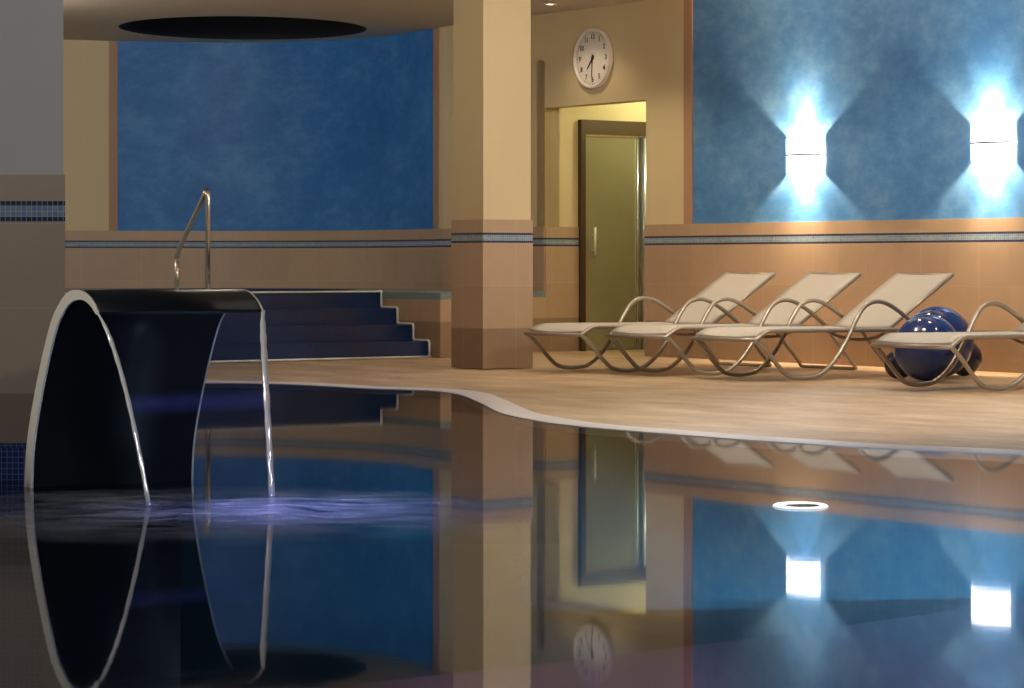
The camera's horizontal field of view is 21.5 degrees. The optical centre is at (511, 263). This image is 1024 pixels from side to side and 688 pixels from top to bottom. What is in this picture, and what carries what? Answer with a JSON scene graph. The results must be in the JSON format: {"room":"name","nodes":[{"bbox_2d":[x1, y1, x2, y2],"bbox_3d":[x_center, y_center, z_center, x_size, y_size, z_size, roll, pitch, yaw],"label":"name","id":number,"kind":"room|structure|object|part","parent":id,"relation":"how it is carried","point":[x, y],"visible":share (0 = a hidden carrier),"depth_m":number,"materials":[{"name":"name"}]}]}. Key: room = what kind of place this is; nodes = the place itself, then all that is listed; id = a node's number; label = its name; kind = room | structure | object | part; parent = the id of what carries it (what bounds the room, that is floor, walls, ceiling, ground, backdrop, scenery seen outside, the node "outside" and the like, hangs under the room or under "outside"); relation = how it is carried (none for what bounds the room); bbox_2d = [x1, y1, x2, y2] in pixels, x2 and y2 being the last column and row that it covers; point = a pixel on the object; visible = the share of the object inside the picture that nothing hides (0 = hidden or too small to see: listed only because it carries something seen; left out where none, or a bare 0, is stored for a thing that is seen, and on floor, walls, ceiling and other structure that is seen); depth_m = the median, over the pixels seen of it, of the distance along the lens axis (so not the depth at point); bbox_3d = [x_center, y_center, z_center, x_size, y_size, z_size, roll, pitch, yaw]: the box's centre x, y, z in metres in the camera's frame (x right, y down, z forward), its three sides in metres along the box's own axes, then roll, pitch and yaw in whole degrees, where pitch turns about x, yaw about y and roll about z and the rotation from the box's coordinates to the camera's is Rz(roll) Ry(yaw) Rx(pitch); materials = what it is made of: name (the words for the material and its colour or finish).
{"room":"indoor swimming pool","nodes":[
{"label":"indoor swimming pool","id":0,"kind":"room"},
{"bbox_2d":[63,27,442,289],"bbox_3d":[-3.301,-0.723,26.510,5.815,3.006,1.717,0,0,7],"label":"wall","id":1,"kind":"structure","parent":0,"point":[320,163],"depth_m":26.94,"materials":[{"name":"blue paint"}]},
{"bbox_2d":[63,0,648,42],"bbox_3d":[4.702,-2.451,12.100,22.004,0.450,32.800,0,0,0],"label":"ceiling","id":2,"kind":"structure","parent":0,"point":[213,21],"depth_m":24.48,"materials":[{"name":"paint"}]},
{"bbox_2d":[537,60,645,351],"bbox_3d":[1.484,-0.520,24.934,3.000,2.600,0.132,0,0,-35],"label":"door recess","id":3,"kind":"structure","parent":0,"point":[562,241],"depth_m":24.15,"materials":[{"name":"beige paint"}]},
{"bbox_2d":[578,119,645,350],"bbox_3d":[0.998,-0.258,24.468,0.933,2.075,0.086,0,0,-35],"label":"door","id":4,"kind":"structure","parent":3,"relation":"in","point":[606,149],"depth_m":24.41,"materials":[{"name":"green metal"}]},
{"bbox_3d":[0.746,-0.195,24.250,0.021,0.270,0.022,0,0,-35],"label":"handle","id":5,"kind":"part","parent":4,"relation":"part of","materials":[{"name":"metal"}]},
{"bbox_3d":[0.884,-1.157,24.412,0.584,0.014,0.030,0,0,-35],"label":"rail","id":6,"kind":"part","parent":4,"relation":"part of","materials":[{"name":"brown wood"}]},
{"bbox_3d":[1.185,-0.185,24.593,0.107,1.930,0.060,0,0,-35],"label":"post","id":7,"kind":"part","parent":4,"relation":"part of","materials":[{"name":"silver metal"}]},
{"bbox_2d":[180,569,1023,687],"bbox_3d":[0.057,1.290,10.709,11.022,0.920,14.894,0,0,0],"label":"swimming pool","id":8,"kind":"structure","parent":0,"point":[274,628],"depth_m":12.58,"materials":[{"name":"liquid"}]},
{"bbox_2d":[0,0,64,687],"bbox_3d":[-2.435,-0.238,10.505,1.594,3.976,0.994,0,0,0],"label":"wall","id":9,"kind":"structure","parent":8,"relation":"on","point":[32,179],"depth_m":10.03,"materials":[{"name":"paint"}]},
{"bbox_2d":[24,289,263,687],"bbox_3d":[-1.317,0.920,9.645,0.655,1.660,0.580,0,0,-35],"label":"fountain","id":10,"kind":"object","parent":8,"relation":"on","point":[121,630],"visible":0.86,"depth_m":9.76,"materials":[{"name":"black metal"}]},
{"bbox_3d":[-1.581,0.470,9.457,0.008,0.760,0.580,0,0,-35],"label":"edge plate","id":11,"kind":"part","parent":10,"relation":"part of","materials":[{"name":"metal"}]},
{"bbox_2d":[97,310,274,504],"bbox_3d":[-1.051,0.483,9.271,0.663,0.642,0.346,0,0,-35],"label":"waterfall","id":12,"kind":"object","parent":10,"relation":"attached to","point":[263,337],"visible":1,"depth_m":9.30,"materials":[{"name":"liquid"}]},
{"bbox_3d":[-1.054,0.470,9.832,0.008,0.760,0.580,0,0,-35],"label":"edge plate","id":13,"kind":"part","parent":10,"relation":"part of","materials":[{"name":"metal"}]},
{"bbox_2d":[0,383,1023,576],"bbox_3d":[0.057,0.800,10.709,11.022,0.001,14.894,0,0,0],"label":"water","id":14,"kind":"object","parent":8,"relation":"in","point":[365,479],"visible":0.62,"depth_m":9.02,"materials":[{"name":"blue liquid"}]},
{"bbox_2d":[773,501,827,508],"bbox_3d":[0.956,0.802,8.950,0.188,0.016,0.250,0,0,0],"label":"pool light","id":15,"kind":"object","parent":14,"relation":"on","point":[792,504],"visible":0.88,"depth_m":8.91,"materials":[{"name":"plastic"}]},
{"bbox_2d":[206,349,1023,449],"bbox_3d":[4.702,0.940,11.600,21.804,0.320,31.600,0,0,0],"label":"floor","id":16,"kind":"structure","parent":0,"point":[864,404],"depth_m":16.41,"materials":[{"name":"tile"}]},
{"bbox_2d":[65,290,430,362],"bbox_3d":[-2.692,0.501,21.554,4.400,0.560,0.787,0,0,-35],"label":"stairs","id":17,"kind":"structure","parent":16,"relation":"on","point":[300,325],"depth_m":22.30,"materials":[{"name":"blue tile"}]},
{"bbox_2d":[65,288,545,357],"bbox_3d":[-2.500,0.510,23.808,5.600,0.540,6.640,0,0,0],"label":"platform","id":18,"kind":"object","parent":16,"relation":"on","point":[429,310],"visible":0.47,"depth_m":22.75,"materials":[{"name":"tile"}]},
{"bbox_2d":[174,188,209,288],"bbox_3d":[-2.662,-0.195,22.478,0.100,0.870,0.636,0,0,-35],"label":"handrail","id":19,"kind":"object","parent":18,"relation":"on","point":[205,196],"visible":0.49,"depth_m":22.28,"materials":[{"name":"metal"}]},
{"bbox_3d":[-2.818,0.105,22.697,0.042,0.270,0.042,0,0,-35],"label":"post","id":20,"kind":"part","parent":19,"relation":"part of","materials":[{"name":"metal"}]},
{"bbox_2d":[105,288,357,290],"bbox_3d":[-2.640,0.480,25.270,2.400,0.480,2.400,0,0,0],"label":"tub","id":21,"kind":"object","parent":18,"relation":"in","point":[249,289],"depth_m":26.45,"materials":[{"name":"tile"}]},
{"bbox_2d":[451,0,532,368],"bbox_3d":[-0.151,-0.723,20.384,0.458,3.006,0.420,0,0,-35],"label":"pillar","id":22,"kind":"structure","parent":16,"relation":"on","point":[492,224],"depth_m":20.23,"materials":[{"name":"beige paint"}]},
{"bbox_2d":[205,381,1023,455],"bbox_3d":[0.057,0.813,10.709,11.362,0.044,15.234,0,0,0],"label":"pool edge","id":23,"kind":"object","parent":16,"relation":"attached to","point":[500,405],"depth_m":13.13,"materials":[{"name":"stone"}]},
{"bbox_2d":[524,272,775,371],"bbox_3d":[1.058,0.423,20.033,1.882,0.718,0.700,0,0,-35],"label":"sun lounger","id":24,"kind":"object","parent":16,"relation":"on","point":[739,286],"visible":0.87,"depth_m":20.20,"materials":[{"name":"beige fabric"}]},
{"bbox_3d":[0.724,0.512,20.201,1.515,0.539,0.031,0,0,-35],"label":"frame","id":25,"kind":"part","parent":24,"relation":"part of","materials":[{"name":"metal"}]},
{"bbox_3d":[1.114,0.477,19.683,1.548,0.086,0.028,0,0,-35],"label":"seat rail","id":26,"kind":"part","parent":24,"relation":"part of","materials":[{"name":"beige fabric"}]},
{"bbox_3d":[0.813,0.468,19.859,1.225,0.070,0.630,0,0,-35],"label":"seat","id":27,"kind":"part","parent":24,"relation":"part of","materials":[{"name":"beige fabric"}]},
{"bbox_3d":[1.107,0.512,19.663,1.515,0.539,0.031,0,0,-35],"label":"frame","id":28,"kind":"part","parent":24,"relation":"part of","materials":[{"name":"metal"}]},
{"bbox_3d":[1.567,0.260,20.395,0.605,0.392,0.570,0,0,-35],"label":"backrest","id":29,"kind":"part","parent":24,"relation":"part of","materials":[{"name":"beige fabric"}]},
{"bbox_3d":[1.730,0.263,20.163,0.624,0.390,0.024,0,0,-35],"label":"rail","id":30,"kind":"part","parent":24,"relation":"part of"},
{"bbox_2d":[605,273,861,375],"bbox_3d":[1.632,0.423,19.485,1.882,0.718,0.700,0,0,-35],"label":"sun lounger","id":31,"kind":"object","parent":16,"relation":"on","point":[825,287],"visible":0.83,"depth_m":19.65,"materials":[{"name":"beige fabric"}]},
{"bbox_3d":[1.298,0.512,19.652,1.515,0.539,0.031,0,0,-35],"label":"frame","id":32,"kind":"part","parent":31,"relation":"part of","materials":[{"name":"metal"}]},
{"bbox_3d":[1.387,0.468,19.310,1.225,0.070,0.630,0,0,-35],"label":"seat","id":33,"kind":"part","parent":31,"relation":"part of","materials":[{"name":"beige fabric"}]},
{"bbox_3d":[1.681,0.512,19.114,1.515,0.539,0.031,0,0,-35],"label":"frame","id":34,"kind":"part","parent":31,"relation":"part of","materials":[{"name":"metal"}]},
{"bbox_3d":[1.688,0.477,19.135,1.548,0.086,0.028,0,0,-35],"label":"seat rail","id":35,"kind":"part","parent":31,"relation":"part of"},
{"bbox_3d":[2.141,0.260,19.846,0.605,0.392,0.570,0,0,-35],"label":"backrest","id":36,"kind":"part","parent":31,"relation":"part of","materials":[{"name":"beige fabric"}]},
{"bbox_3d":[2.304,0.263,19.614,0.624,0.390,0.024,0,0,-35],"label":"rail","id":37,"kind":"part","parent":31,"relation":"part of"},
{"bbox_2d":[690,273,953,379],"bbox_3d":[2.188,0.423,18.738,1.882,0.718,0.700,0,0,-35],"label":"sun lounger","id":38,"kind":"object","parent":16,"relation":"on","point":[892,302],"visible":0.95,"depth_m":18.86,"materials":[{"name":"beige fabric"}]},
{"bbox_3d":[1.854,0.512,18.905,1.515,0.539,0.031,0,0,-35],"label":"frame","id":39,"kind":"part","parent":38,"relation":"part of","materials":[{"name":"silver metal"}]},
{"bbox_3d":[1.943,0.468,18.564,1.225,0.070,0.630,0,0,-35],"label":"seat","id":40,"kind":"part","parent":38,"relation":"part of","materials":[{"name":"beige fabric"}]},
{"bbox_3d":[2.244,0.477,18.388,1.548,0.086,0.028,0,0,-35],"label":"seat rail","id":41,"kind":"part","parent":38,"relation":"part of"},
{"bbox_3d":[2.236,0.512,18.368,1.515,0.539,0.031,0,0,-35],"label":"frame","id":42,"kind":"part","parent":38,"relation":"part of","materials":[{"name":"metal"}]},
{"bbox_3d":[2.696,0.260,19.100,0.605,0.392,0.570,0,0,-35],"label":"backrest","id":43,"kind":"part","parent":38,"relation":"part of","materials":[{"name":"beige fabric"}]},
{"bbox_3d":[2.860,0.263,18.867,0.624,0.390,0.024,0,0,-35],"label":"rail","id":44,"kind":"part","parent":38,"relation":"part of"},
{"bbox_2d":[884,351,907,378],"bbox_3d":[2.620,0.680,18.280,0.200,0.200,0.200,0,0,0],"label":"exercise ball","id":45,"kind":"object","parent":16,"relation":"on","point":[890,355],"visible":0.3,"depth_m":18.22,"materials":[{"name":"plastic"}]},
{"bbox_2d":[893,314,959,380],"bbox_3d":[2.764,0.558,17.980,0.444,0.444,0.444,0,0,0],"label":"exercise ball","id":46,"kind":"object","parent":16,"relation":"on","point":[919,364],"visible":0.68,"depth_m":17.83,"materials":[{"name":"blue plastic"}]},
{"bbox_2d":[910,306,973,376],"bbox_3d":[2.916,0.535,18.500,0.490,0.490,0.490,0,0,0],"label":"exercise ball","id":47,"kind":"object","parent":16,"relation":"on","point":[954,318],"visible":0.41,"depth_m":18.37,"materials":[{"name":"blue plastic"}]},
{"bbox_2d":[870,301,1023,390],"bbox_3d":[3.205,0.423,17.224,1.882,0.718,0.700,0,0,-37],"label":"sun lounger","id":48,"kind":"object","parent":16,"relation":"on","point":[914,340],"visible":1,"depth_m":16.82,"materials":[{"name":"beige fabric"}]},
{"bbox_3d":[2.966,0.468,17.042,1.225,0.070,0.630,0,0,-37],"label":"seat","id":49,"kind":"part","parent":48,"relation":"part of","materials":[{"name":"beige fabric"}]},
{"bbox_3d":[3.273,0.477,16.877,1.548,0.086,0.028,0,0,-37],"label":"seat rail","id":50,"kind":"part","parent":48,"relation":"part of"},
{"bbox_3d":[3.266,0.512,16.856,1.515,0.539,0.031,0,0,-37],"label":"frame","id":51,"kind":"part","parent":48,"relation":"part of","materials":[{"name":"metal"}]},
{"bbox_3d":[3.700,0.260,17.604,0.605,0.392,0.570,0,0,-37],"label":"backrest","id":52,"kind":"part","parent":48,"relation":"part of","materials":[{"name":"beige fabric"}]},
{"bbox_2d":[955,343,981,375],"bbox_3d":[3.156,0.655,18.850,0.250,0.250,0.250,0,0,0],"label":"exercise ball","id":53,"kind":"object","parent":16,"relation":"on","point":[975,360],"visible":0.34,"depth_m":18.76,"materials":[{"name":"plastic"}]},
{"bbox_2d":[322,600,1023,687],"bbox_3d":[0.941,1.565,7.511,4.109,0.370,7.222,0,0,0],"label":"floor","id":54,"kind":"structure","parent":0,"point":[981,646],"depth_m":9.33,"materials":[{"name":"tile"}]},
{"bbox_2d":[442,0,1023,372],"bbox_3d":[7.439,-0.723,14.100,0.174,3.006,27.690,0,0,-35],"label":"wall","id":55,"kind":"structure","parent":0,"point":[892,92],"depth_m":21.15,"materials":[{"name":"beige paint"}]},
{"bbox_2d":[573,27,612,88],"bbox_3d":[0.700,-1.784,23.410,0.045,0.536,0.536,0,0,-35],"label":"wall clock","id":56,"kind":"object","parent":55,"relation":"attached to","point":[593,50],"visible":1,"depth_m":23.40,"materials":[{"name":"white plastic"}]},
{"bbox_2d":[785,137,820,171],"bbox_3d":[2.256,-0.855,21.156,0.122,0.260,0.390,0,0,-35],"label":"wall sconce","id":57,"kind":"object","parent":55,"relation":"attached to","point":[802,154],"visible":1,"depth_m":21.06,"materials":[{"name":"white glass"}]},
{"bbox_2d":[970,124,1011,161],"bbox_3d":[3.432,-0.875,19.502,0.122,0.260,0.390,0,0,-35],"label":"wall sconce","id":58,"kind":"object","parent":55,"relation":"attached to","point":[988,141],"visible":1,"depth_m":19.41,"materials":[{"name":"white glass"}]}
]}

